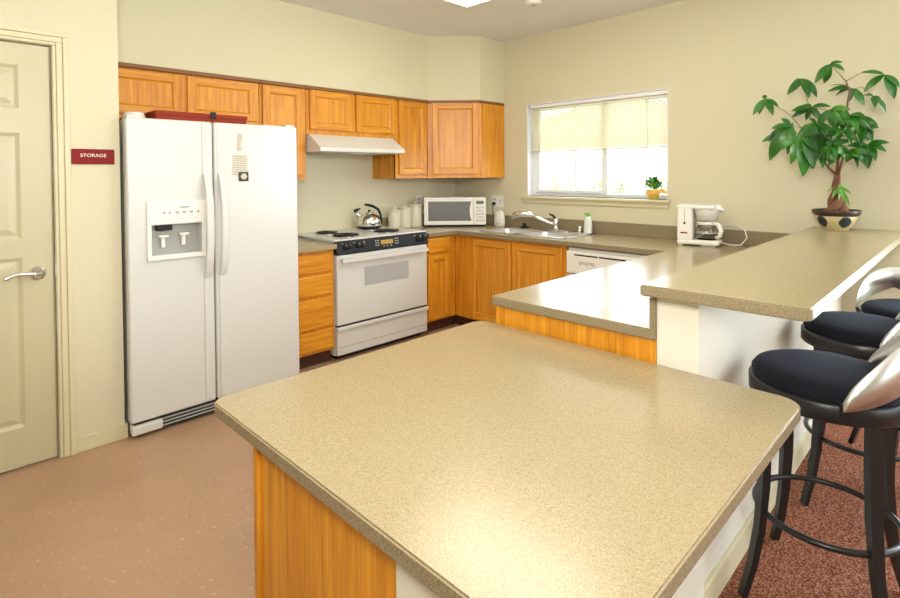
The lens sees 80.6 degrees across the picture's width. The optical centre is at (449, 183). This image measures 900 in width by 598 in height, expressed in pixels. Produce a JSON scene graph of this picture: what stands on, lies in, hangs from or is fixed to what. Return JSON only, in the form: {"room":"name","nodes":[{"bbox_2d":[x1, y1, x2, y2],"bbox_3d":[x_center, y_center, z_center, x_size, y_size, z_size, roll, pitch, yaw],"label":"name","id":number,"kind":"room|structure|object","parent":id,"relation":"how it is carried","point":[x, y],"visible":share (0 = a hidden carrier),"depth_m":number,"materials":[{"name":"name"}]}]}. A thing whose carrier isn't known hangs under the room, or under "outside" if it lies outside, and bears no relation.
{"room":"kitchen","nodes":[
{"label":"kitchen","id":0,"kind":"room"},
{"bbox_2d":[0,0,124,437],"bbox_3d":[-4.014,0.068,0.967,5.775,2.606,0.766,-1,1,-45],"label":"wall","id":1,"kind":"structure","parent":0,"point":[90,26],"depth_m":2.65,"materials":[{"name":"beige paint"}]},
{"bbox_2d":[0,23,76,457],"bbox_3d":[-2.234,0.309,2.280,0.988,2.049,0.151,-1,1,-45],"label":"door frame","id":2,"kind":"structure","parent":1,"relation":"in","point":[59,51],"depth_m":2.55,"materials":[{"name":"beige wood"}]},
{"bbox_2d":[0,41,56,472],"bbox_3d":[-2.189,0.341,2.242,0.858,1.963,0.094,-1,1,-45],"label":"door","id":3,"kind":"structure","parent":2,"relation":"attached to","point":[28,427],"depth_m":2.47,"materials":[{"name":"beige paint"}]},
{"bbox_2d":[71,149,114,163],"bbox_3d":[-1.779,-0.133,2.646,0.182,0.076,0.007,-1,1,-45],"label":"sign","id":4,"kind":"object","parent":1,"relation":"attached to","point":[78,156],"visible":1,"depth_m":2.64,"materials":[{"name":"red plastic"}]},
{"bbox_2d":[77,421,127,452],"bbox_3d":[-2.022,1.283,2.950,0.223,0.075,0.768,-1,1,-45],"label":"baseboard","id":5,"kind":"structure","parent":1,"relation":"attached to","point":[103,437],"depth_m":2.68,"materials":[{"name":"beige wood"}]},
{"bbox_2d":[117,0,503,102],"bbox_3d":[-0.866,-1.027,4.155,3.225,0.579,0.678,-1,1,-45],"label":"wall","id":6,"kind":"structure","parent":0,"point":[271,40],"depth_m":3.93,"materials":[{"name":"beige paint"}]},
{"bbox_2d":[297,154,453,233],"bbox_3d":[-1.115,-0.018,4.502,3.525,2.606,0.150,-1,1,-45],"label":"wall","id":7,"kind":"structure","parent":0,"point":[334,186],"depth_m":4.62,"materials":[{"name":"beige paint"}]},
{"bbox_2d":[118,62,259,124],"bbox_3d":[-1.778,-0.554,3.475,0.950,0.325,0.354,-1,1,-45],"label":"upper cabinet","id":8,"kind":"object","parent":7,"relation":"attached to","point":[142,88],"visible":0.56,"depth_m":3.36,"materials":[{"name":"brown wood"}]},
{"bbox_2d":[258,80,306,179],"bbox_3d":[-1.311,-0.377,3.943,0.356,0.703,0.354,-1,1,-45],"label":"upper cabinet","id":9,"kind":"object","parent":7,"relation":"attached to","point":[280,103],"visible":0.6,"depth_m":3.84,"materials":[{"name":"brown wood"}]},
{"bbox_2d":[305,85,395,138],"bbox_3d":[-0.883,-0.559,4.368,0.850,0.361,0.354,-1,1,-45],"label":"upper cabinet","id":10,"kind":"object","parent":7,"relation":"attached to","point":[328,111],"visible":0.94,"depth_m":4.21,"materials":[{"name":"brown wood"}]},
{"bbox_2d":[305,134,404,155],"bbox_3d":[-0.839,-0.304,4.299,0.794,0.141,0.517,-1,1,-45],"label":"range hood","id":11,"kind":"object","parent":10,"relation":"attached to","point":[315,144],"visible":0.91,"depth_m":4.11,"materials":[{"name":"white metal"}]},
{"bbox_2d":[373,97,428,177],"bbox_3d":[-0.445,-0.399,4.806,0.374,0.703,0.354,-1,1,-45],"label":"upper cabinet","id":12,"kind":"object","parent":7,"relation":"attached to","point":[410,113],"visible":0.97,"depth_m":4.68,"materials":[{"name":"brown wood"}]},
{"bbox_2d":[416,195,421,203],"bbox_3d":[-0.305,0.171,5.200,0.070,0.114,0.008,-1,1,-45],"label":"wall outlet","id":13,"kind":"object","parent":7,"relation":"attached to","point":[418,197],"visible":0.73,"depth_m":5.20,"materials":[{"name":"white plastic"}]},
{"bbox_2d":[427,100,503,177],"bbox_3d":[0.041,-0.408,5.061,0.678,0.703,0.679,-1,1,-45],"label":"upper cabinet","id":14,"kind":"object","parent":7,"relation":"attached to","point":[465,138],"visible":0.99,"depth_m":4.82,"materials":[{"name":"brown wood"}]},
{"bbox_2d":[0,303,899,597],"bbox_3d":[-0.309,1.392,-0.433,9.000,0.054,8.000,-1,1,-45],"label":"floor","id":15,"kind":"structure","parent":0,"point":[167,511],"depth_m":2.06,"materials":[{"name":"plastic"}]},
{"bbox_2d":[119,115,299,436],"bbox_3d":[-1.562,0.474,3.298,0.952,1.672,0.873,-1,1,-45],"label":"refrigerator","id":16,"kind":"object","parent":15,"relation":"on","point":[210,291],"visible":0.84,"depth_m":2.94,"materials":[{"name":"white metal"}]},
{"bbox_2d":[122,112,145,119],"bbox_3d":[-1.706,-0.359,2.865,0.121,0.047,0.121,-1,1,-45],"label":"cover","id":17,"kind":"object","parent":16,"relation":"on","point":[140,114],"visible":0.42,"depth_m":2.83,"materials":[{"name":"white plastic"}]},
{"bbox_2d":[144,110,246,123],"bbox_3d":[-1.512,-0.377,3.138,0.510,0.070,0.327,-1,1,-45],"label":"box","id":18,"kind":"object","parent":16,"relation":"on","point":[212,117],"visible":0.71,"depth_m":3.00,"materials":[{"name":"red"}]},
{"bbox_2d":[237,133,241,151],"bbox_3d":[-1.227,-0.240,3.092,0.036,0.108,0.002,-1,1,-45],"label":"paper note","id":19,"kind":"object","parent":16,"relation":"attached to","point":[239,135],"visible":1,"depth_m":3.09,"materials":[{"name":"beige paper"}]},
{"bbox_2d":[232,154,247,175],"bbox_3d":[-1.225,-0.105,3.096,0.099,0.128,0.002,-1,1,-45],"label":"paper note","id":20,"kind":"object","parent":16,"relation":"attached to","point":[239,162],"visible":1,"depth_m":3.09,"materials":[{"name":"beige paper"}]},
{"bbox_2d":[239,172,248,180],"bbox_3d":[-1.208,-0.041,3.106,0.058,0.054,0.009,-1,1,-45],"label":"magnet","id":21,"kind":"object","parent":16,"relation":"attached to","point":[243,176],"visible":1,"depth_m":3.10,"materials":[{"name":"black"}]},
{"bbox_2d":[298,249,333,368],"bbox_3d":[-1.175,0.884,3.903,0.383,0.825,0.608,-1,1,-45],"label":"base cabinet","id":22,"kind":"object","parent":15,"relation":"on","point":[315,269],"visible":0.5,"depth_m":3.72,"materials":[{"name":"brown wood"}]},
{"bbox_2d":[298,238,336,253],"bbox_3d":[-1.174,0.404,3.889,0.390,0.133,0.639,-1,1,-45],"label":"countertop","id":23,"kind":"structure","parent":22,"relation":"on","point":[304,245],"depth_m":3.74,"materials":[{"name":"beige laminate"}]},
{"bbox_2d":[253,447,395,597],"bbox_3d":[0.088,0.973,1.487,1.063,0.716,0.546,-1,1,-45],"label":"base cabinet","id":24,"kind":"object","parent":15,"relation":"on","point":[303,548],"visible":0.07,"depth_m":1.14,"materials":[{"name":"brown wood"}]},
{"bbox_2d":[214,321,800,597],"bbox_3d":[0.143,0.596,1.413,1.094,0.035,1.144,-1,1,-45],"label":"countertop","id":25,"kind":"structure","parent":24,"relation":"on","point":[485,459],"depth_m":1.14,"materials":[{"name":"beige laminate"}]},
{"bbox_2d":[298,226,428,358],"bbox_3d":[-0.703,0.834,4.339,0.889,0.901,0.664,-1,1,-45],"label":"stove","id":26,"kind":"object","parent":15,"relation":"on","point":[380,274],"visible":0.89,"depth_m":4.10,"materials":[{"name":"white metal"}]},
{"bbox_2d":[298,226,425,242],"bbox_3d":[-0.729,0.403,4.354,0.889,0.039,0.599,-1,1,-45],"label":"cooktop","id":27,"kind":"object","parent":26,"relation":"in","point":[383,233],"depth_m":4.20,"materials":[{"name":"silver metal"}]},
{"bbox_2d":[354,204,381,227],"bbox_3d":[-0.701,0.276,4.601,0.209,0.205,0.209,-1,1,-45],"label":"kettle","id":28,"kind":"object","parent":26,"relation":"on","point":[369,219],"visible":1,"depth_m":4.54,"materials":[{"name":"silver metal"}]},
{"bbox_2d":[421,235,455,332],"bbox_3d":[-0.263,0.860,4.812,0.393,0.825,0.608,-1,1,-45],"label":"base cabinet","id":29,"kind":"object","parent":15,"relation":"on","point":[441,313],"visible":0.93,"depth_m":4.59,"materials":[{"name":"brown wood"}]},
{"bbox_2d":[455,235,568,324],"bbox_3d":[0.639,0.859,4.532,0.610,0.825,1.207,-1,1,-45],"label":"base cabinet","id":30,"kind":"object","parent":15,"relation":"on","point":[486,268],"visible":0.58,"depth_m":4.39,"materials":[{"name":"brown wood"}]},
{"bbox_2d":[496,306,656,363],"bbox_3d":[1.010,0.893,2.519,1.667,0.825,0.674,-1,1,-45],"label":"base cabinet","id":31,"kind":"object","parent":15,"relation":"on","point":[643,349],"visible":0.06,"depth_m":1.88,"materials":[{"name":"brown wood"}]},
{"bbox_2d":[382,214,790,339],"bbox_3d":[0.347,0.396,3.614,2.320,0.137,3.174,-1,1,-45],"label":"countertop","id":32,"kind":"structure","parent":31,"relation":"on","point":[609,297],"depth_m":2.74,"materials":[{"name":"beige laminate"}]},
{"bbox_2d":[388,206,400,227],"bbox_3d":[-0.509,0.310,4.863,0.123,0.203,0.123,-1,1,-45],"label":"canister","id":33,"kind":"object","parent":32,"relation":"on","point":[394,215],"visible":0.83,"depth_m":4.82,"materials":[{"name":"beige ceramic"}]},
{"bbox_2d":[398,204,411,227],"bbox_3d":[-0.422,0.299,4.949,0.128,0.221,0.128,-1,1,-45],"label":"canister","id":34,"kind":"object","parent":32,"relation":"on","point":[405,211],"visible":0.92,"depth_m":4.90,"materials":[{"name":"beige ceramic"}]},
{"bbox_2d":[408,201,422,226],"bbox_3d":[-0.327,0.285,5.044,0.138,0.243,0.138,-1,1,-45],"label":"canister","id":35,"kind":"object","parent":32,"relation":"on","point":[416,211],"visible":0.96,"depth_m":4.99,"materials":[{"name":"beige ceramic"}]},
{"bbox_2d":[424,196,485,226],"bbox_3d":[0.046,0.266,5.098,0.580,0.275,0.274,0,1,0],"label":"microwave","id":36,"kind":"object","parent":32,"relation":"on","point":[438,210],"visible":1,"depth_m":4.96,"materials":[{"name":"white plastic"}]},
{"bbox_2d":[494,210,504,226],"bbox_3d":[0.466,0.325,4.995,0.076,0.153,0.120,-1,1,-45],"label":"air freshener","id":37,"kind":"object","parent":32,"relation":"on","point":[499,218],"visible":1,"depth_m":4.96,"materials":[{"name":"white plastic"}]},
{"bbox_2d":[481,227,594,246],"bbox_3d":[0.718,0.483,4.439,0.455,0.154,0.855,-1,1,-45],"label":"sink","id":38,"kind":"object","parent":32,"relation":"in","point":[508,230],"visible":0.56,"depth_m":4.46,"materials":[{"name":"silver metal"}]},
{"bbox_2d":[510,211,568,231],"bbox_3d":[0.780,0.319,4.578,0.515,0.168,0.136,0,1,24],"label":"faucet","id":39,"kind":"object","parent":32,"relation":"on","point":[517,214],"visible":1,"depth_m":4.55,"materials":[{"name":"silver metal"}]},
{"bbox_2d":[584,213,591,232],"bbox_3d":[1.131,0.324,4.344,0.054,0.169,0.072,-1,1,-45],"label":"dish soap bottle","id":40,"kind":"object","parent":32,"relation":"on","point":[588,221],"visible":0.96,"depth_m":4.32,"materials":[{"name":"white plastic"}]},
{"bbox_2d":[676,203,746,246],"bbox_3d":[1.772,0.276,3.586,0.419,0.284,0.213,0,1,33],"label":"coffee maker","id":41,"kind":"object","parent":32,"relation":"on","point":[706,233],"visible":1,"depth_m":3.56,"materials":[{"name":"white plastic"}]},
{"bbox_2d":[694,209,718,220],"bbox_3d":[1.736,0.207,3.587,0.160,0.078,0.160,0,1,33],"label":"basket","id":42,"kind":"object","parent":41,"relation":"on","point":[699,214],"depth_m":3.53,"materials":[{"name":"white plastic"}]},
{"bbox_2d":[567,247,647,275],"bbox_3d":[1.275,0.871,3.876,0.618,0.814,0.595,-1,1,-45],"label":"dishwasher","id":43,"kind":"object","parent":15,"relation":"on","point":[579,260],"visible":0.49,"depth_m":3.72,"materials":[{"name":"white plastic"}]},
{"bbox_2d":[738,335,899,597],"bbox_3d":[1.196,0.875,1.686,0.430,0.885,0.432,-1,1,-45],"label":"bar stool","id":44,"kind":"object","parent":15,"relation":"on","point":[828,387],"visible":0.97,"depth_m":1.58,"materials":[{"name":"black metal"}]},
{"bbox_2d":[800,311,899,505],"bbox_3d":[1.697,0.862,2.176,0.432,0.885,0.433,0,1,41],"label":"bar stool","id":45,"kind":"object","parent":15,"relation":"on","point":[857,335],"visible":0.69,"depth_m":2.13,"materials":[{"name":"black fabric"}]},
{"bbox_2d":[848,267,899,466],"bbox_3d":[2.119,0.855,2.406,0.430,0.885,0.432,0,1,17],"label":"bar stool","id":46,"kind":"object","parent":15,"relation":"on","point":[881,279],"visible":0.46,"depth_m":2.59,"materials":[{"name":"silver metal"}]},
{"bbox_2d":[278,0,683,41],"bbox_3d":[-0.329,-1.289,-0.340,9.200,0.100,8.200,-1,1,-45],"label":"ceiling","id":47,"kind":"structure","parent":0,"point":[499,20],"depth_m":4.13,"materials":[{"name":"white paint"}]},
{"bbox_2d":[446,0,487,6],"bbox_3d":[0.305,-1.274,3.130,0.695,0.064,1.220,-1,1,-45],"label":"ceiling light","id":48,"kind":"object","parent":47,"relation":"attached to","point":[466,3],"visible":1,"depth_m":3.66,"materials":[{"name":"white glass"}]},
{"bbox_2d":[525,0,541,6],"bbox_3d":[0.605,-1.304,3.838,0.120,0.034,0.120,-1,1,-45],"label":"smoke detector","id":49,"kind":"object","parent":47,"relation":"attached to","point":[532,3],"visible":1,"depth_m":3.81,"materials":[{"name":"white plastic"}]},
{"bbox_2d":[396,295,841,597],"bbox_3d":[1.146,0.823,2.071,3.385,0.978,0.146,-1,1,-45],"label":"wall","id":50,"kind":"structure","parent":0,"point":[711,342],"depth_m":1.70,"materials":[{"name":"beige paint"}]},
{"bbox_2d":[649,297,656,339],"bbox_3d":[1.454,0.407,2.490,2.300,0.136,0.018,-1,1,-45],"label":"backsplash","id":51,"kind":"structure","parent":50,"relation":"attached to","point":[652,301],"depth_m":1.68,"materials":[{"name":"laminate"}]},
{"bbox_2d":[703,424,811,597],"bbox_3d":[1.198,1.268,2.027,3.390,0.090,0.034,-1,1,-45],"label":"baseboard","id":52,"kind":"structure","parent":50,"relation":"attached to","point":[717,580],"depth_m":1.83,"materials":[{"name":"beige wood"}]},
{"bbox_2d":[640,226,899,321],"bbox_3d":[1.587,0.308,2.320,2.387,0.034,0.445,-1,1,-45],"label":"countertop","id":53,"kind":"structure","parent":50,"relation":"on","point":[796,276],"depth_m":1.77,"materials":[{"name":"beige laminate"}]},
{"bbox_2d":[753,60,899,230],"bbox_3d":[2.152,-0.221,3.083,0.689,0.986,0.357,0,1,31],"label":"potted plant","id":54,"kind":"object","parent":53,"relation":"on","point":[812,143],"visible":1,"depth_m":3.03,"materials":[{"name":"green plant"}]},
{"bbox_2d":[454,0,899,359],"bbox_3d":[2.921,-0.017,2.772,0.150,2.606,8.000,-1,1,-45],"label":"wall","id":55,"kind":"structure","parent":0,"point":[716,60],"depth_m":3.64,"materials":[{"name":"beige paint"}]},
{"bbox_2d":[492,195,503,206],"bbox_3d":[0.453,0.173,5.126,0.030,0.114,0.144,-1,1,-45],"label":"wall outlet","id":56,"kind":"object","parent":55,"relation":"attached to","point":[497,201],"visible":1,"depth_m":5.13,"materials":[{"name":"white plastic"}]},
{"bbox_2d":[382,214,790,245],"bbox_3d":[0.815,0.367,4.113,0.952,0.098,3.128,-1,1,-45],"label":"backsplash","id":57,"kind":"structure","parent":55,"relation":"attached to","point":[754,238],"depth_m":4.14,"materials":[{"name":"laminate"}]},
{"bbox_2d":[520,196,669,207],"bbox_3d":[1.178,0.149,4.462,0.140,0.062,1.376,-1,1,-45],"label":"trim","id":58,"kind":"structure","parent":55,"relation":"attached to","point":[660,203],"depth_m":4.34,"materials":[{"name":"beige wood"}]},
{"bbox_2d":[643,175,666,199],"bbox_3d":[1.568,0.027,4.025,0.181,0.191,0.210,-1,1,-45],"label":"plant","id":59,"kind":"object","parent":58,"relation":"on","point":[654,182],"visible":1,"depth_m":4.01,"materials":[{"name":"green plant"}]},
{"bbox_2d":[527,88,667,199],"bbox_3d":[1.196,-0.299,4.443,0.075,0.835,1.300,-1,1,-45],"label":"trim","id":60,"kind":"structure","parent":55,"relation":"attached to","point":[529,154],"depth_m":4.88,"materials":[{"name":"white plastic"}]},
{"bbox_2d":[533,96,666,198],"bbox_3d":[1.236,-0.300,4.483,0.062,0.835,1.300,-1,1,-45],"label":"window","id":61,"kind":"structure","parent":55,"relation":"in","point":[605,192],"depth_m":4.48,"materials":[{"name":"white plastic"}]},
{"bbox_2d":[530,89,666,178],"bbox_3d":[1.192,-0.321,4.431,0.046,0.778,1.272,-1,1,-45],"label":"window blind","id":62,"kind":"object","parent":61,"relation":"attached to","point":[547,141],"visible":0.94,"depth_m":4.36,"materials":[{"name":"beige fabric"}]},
{"bbox_2d":[811,208,861,230],"bbox_3d":[2.256,0.212,3.099,0.242,0.119,0.242,-1,1,-45],"label":"bowl","id":63,"kind":"object","parent":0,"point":[834,219],"depth_m":3.03,"materials":[{"name":"brown ceramic"}]},
{"label":"outside","id":64,"kind":"structure","parent":0,"visible":0},
{"bbox_3d":[12.501,1.649,14.456,29.850,0.100,45.000,-1,1,-45],"label":"ground","id":65,"kind":"structure","parent":64,"visible":0},
{"bbox_2d":[544,173,579,189],"bbox_3d":[2.474,0.748,11.939,1.338,1.952,1.359,-1,1,-45],"label":"shrub","id":66,"kind":"object","parent":65,"relation":"on","point":[556,186],"visible":0.07,"depth_m":11.90,"materials":[{"name":"green plant"}]},
{"bbox_2d":[541,101,666,194],"bbox_3d":[7.100,-0.529,18.226,6.500,4.200,11.200,-1,1,-45],"label":"sky","id":67,"kind":"structure","parent":65,"relation":"on","point":[629,164],"depth_m":16.43,"materials":[{"name":"white"}]},
{"bbox_2d":[588,175,633,193],"bbox_3d":[3.210,0.782,10.611,1.302,1.922,1.331,-1,1,-45],"label":"shrub","id":68,"kind":"object","parent":65,"relation":"on","point":[622,188],"visible":0.03,"depth_m":10.52,"materials":[{"name":"green plant"}]},
{"bbox_2d":[654,176,666,194],"bbox_3d":[3.950,0.781,9.306,1.328,1.960,1.356,-1,1,-45],"label":"shrub","id":69,"kind":"object","parent":65,"relation":"on","point":[664,178],"visible":0.02,"depth_m":9.31,"materials":[{"name":"green plant"}]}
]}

